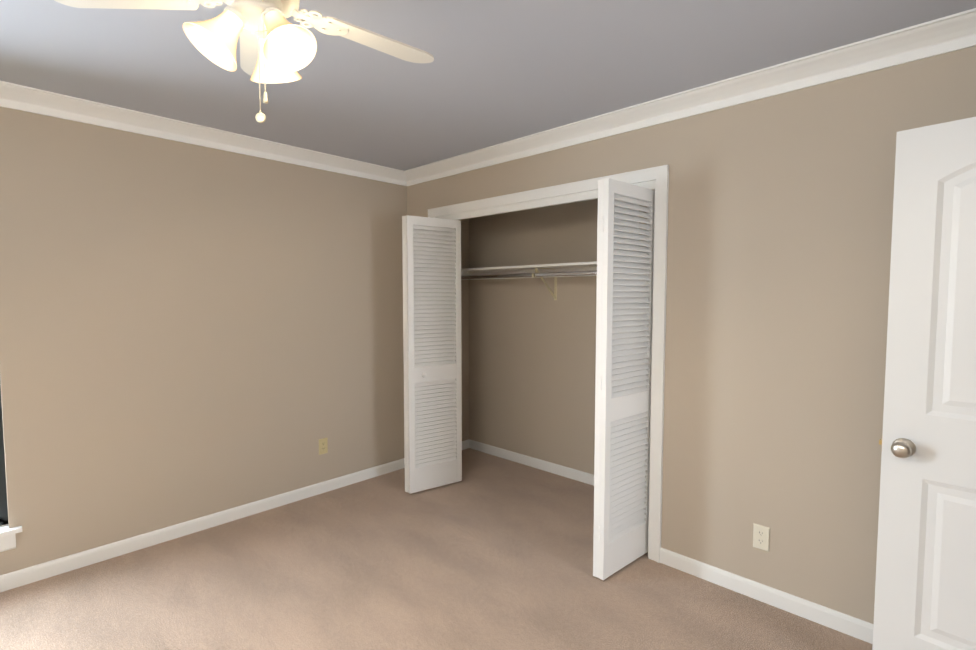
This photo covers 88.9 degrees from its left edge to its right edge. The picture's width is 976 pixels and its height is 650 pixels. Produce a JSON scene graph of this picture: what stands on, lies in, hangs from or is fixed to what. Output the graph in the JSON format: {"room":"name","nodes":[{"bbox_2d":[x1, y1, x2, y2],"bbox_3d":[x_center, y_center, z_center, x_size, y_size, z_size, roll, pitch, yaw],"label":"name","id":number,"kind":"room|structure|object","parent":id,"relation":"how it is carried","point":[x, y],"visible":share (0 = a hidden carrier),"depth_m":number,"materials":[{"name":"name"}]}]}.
{"room":"empty bedroom","nodes":[
{"label":"empty bedroom","id":0,"kind":"room"},
{"bbox_2d":[0,107,468,574],"bbox_3d":[-1.859,0.052,3.047,0.150,2.440,5.010,3,5,44],"label":"wall","id":1,"kind":"structure","parent":0,"point":[188,331],"depth_m":2.96,"materials":[{"name":"beige paint"}]},
{"bbox_2d":[0,386,22,551],"bbox_3d":[-2.704,0.205,2.112,0.137,1.855,0.990,3,5,44],"label":"window","id":2,"kind":"structure","parent":1,"relation":"in","point":[3,508],"depth_m":2.48,"materials":[{"name":"white metal"}]},
{"bbox_2d":[0,81,403,183],"bbox_3d":[-2.010,-1.102,2.625,0.120,0.086,3.750,3,5,44],"label":"crown molding","id":3,"kind":"structure","parent":1,"relation":"attached to","point":[13,96],"depth_m":2.86,"materials":[{"name":"white wood"}]},
{"bbox_2d":[0,458,404,591],"bbox_3d":[-2.034,1.248,2.814,0.013,0.080,3.970,3,5,44],"label":"baseboard","id":4,"kind":"structure","parent":1,"relation":"attached to","point":[28,575],"depth_m":2.98,"materials":[{"name":"white wood"}]},
{"bbox_2d":[318,438,327,454],"bbox_3d":[-1.212,0.893,3.662,0.007,0.115,0.070,3,5,44],"label":"outlet","id":5,"kind":"object","parent":1,"relation":"attached to","point":[323,445],"visible":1,"depth_m":3.66,"materials":[{"name":"beige plastic"}]},
{"bbox_2d":[462,440,467,449],"bbox_3d":[-0.392,1.147,4.534,0.013,0.080,0.570,3,5,44],"label":"baseboard","id":6,"kind":"structure","parent":1,"relation":"attached to","point":[464,443],"depth_m":4.71,"materials":[{"name":"white wood"}]},
{"bbox_2d":[0,448,872,649],"bbox_3d":[0.096,1.439,1.263,5.550,0.120,5.010,3,5,44],"label":"floor","id":7,"kind":"structure","parent":0,"point":[490,552],"depth_m":2.46,"materials":[{"name":"carpet"}]},
{"bbox_2d":[0,0,975,170],"bbox_3d":[0.096,-1.117,1.113,5.550,0.120,5.010,3,5,44],"label":"ceiling","id":8,"kind":"structure","parent":0,"point":[494,72],"depth_m":2.10,"materials":[{"name":"grey paint"}]},
{"bbox_2d":[54,0,433,122],"bbox_3d":[-0.570,-0.802,1.321,1.040,0.532,1.020,3,5,44],"label":"fan","id":9,"kind":"object","parent":8,"relation":"hanging from","point":[276,46],"visible":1,"depth_m":1.31,"materials":[{"name":"white glass"}]},
{"bbox_2d":[469,199,646,474],"bbox_3d":[1.826,0.061,2.892,5.400,2.440,0.150,3,5,44],"label":"wall","id":10,"kind":"structure","parent":0,"point":[532,358],"depth_m":4.15,"materials":[{"name":"beige paint"}]},
{"bbox_2d":[468,439,593,485],"bbox_3d":[0.655,1.181,3.963,2.320,0.080,0.013,3,5,44],"label":"baseboard","id":11,"kind":"structure","parent":10,"relation":"attached to","point":[581,476],"depth_m":4.20,"materials":[{"name":"white wood"}]},
{"bbox_2d":[461,261,645,299],"bbox_3d":[0.553,-0.320,3.768,2.318,0.269,0.311,3,5,44],"label":"shelf","id":12,"kind":"object","parent":10,"relation":"attached to","point":[555,271],"visible":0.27,"depth_m":3.91,"materials":[{"name":"white metal"}]},
{"bbox_2d":[407,46,975,623],"bbox_3d":[0.816,0.064,2.847,4.000,2.440,0.110,3,5,44],"label":"wall","id":13,"kind":"structure","parent":0,"point":[779,240],"depth_m":2.28,"materials":[{"name":"beige paint"}]},
{"bbox_2d":[402,215,461,493],"bbox_3d":[-0.434,0.217,3.735,0.234,2.025,0.448,3,5,44],"label":"bifold door","id":14,"kind":"structure","parent":13,"relation":"in","point":[432,355],"depth_m":3.67,"materials":[{"name":"white wood"}]},
{"bbox_2d":[428,165,668,562],"bbox_3d":[0.273,0.189,3.358,1.940,2.130,0.131,3,5,44],"label":"trim","id":15,"kind":"structure","parent":13,"relation":"attached to","point":[656,179],"depth_m":2.70,"materials":[{"name":"white wood"}]},
{"bbox_2d":[593,178,654,579],"bbox_3d":[0.715,0.281,2.637,0.135,2.025,0.454,3,5,44],"label":"bifold door","id":16,"kind":"structure","parent":13,"relation":"in","point":[624,305],"depth_m":2.56,"materials":[{"name":"white wood"}]},
{"bbox_2d":[397,8,975,185],"bbox_3d":[0.737,-1.106,2.695,4.000,0.086,0.120,3,5,44],"label":"crown molding","id":17,"kind":"structure","parent":13,"relation":"attached to","point":[946,34],"depth_m":2.29,"materials":[{"name":"white wood"}]},
{"bbox_2d":[753,523,769,551],"bbox_3d":[1.296,1.009,2.362,0.070,0.115,0.007,3,5,44],"label":"outlet","id":18,"kind":"object","parent":13,"relation":"attached to","point":[761,536],"visible":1,"depth_m":2.36,"materials":[{"name":"beige plastic"}]},
{"bbox_2d":[660,548,872,643],"bbox_3d":[1.580,1.290,2.103,1.770,0.080,0.013,3,5,44],"label":"baseboard","id":19,"kind":"structure","parent":13,"relation":"attached to","point":[860,629],"depth_m":2.33,"materials":[{"name":"white wood"}]},
{"bbox_3d":[0.876,0.235,-0.071,0.120,2.440,4.260,3,5,44],"label":"wall","id":20,"kind":"structure","parent":0,"visible":0},
{"bbox_2d":[872,117,975,649],"bbox_3d":[1.729,0.344,1.530,0.827,2.012,0.175,3,5,44],"label":"entry door","id":21,"kind":"structure","parent":20,"relation":"in","point":[925,590],"depth_m":1.70,"materials":[{"name":"white wood"}]}
]}

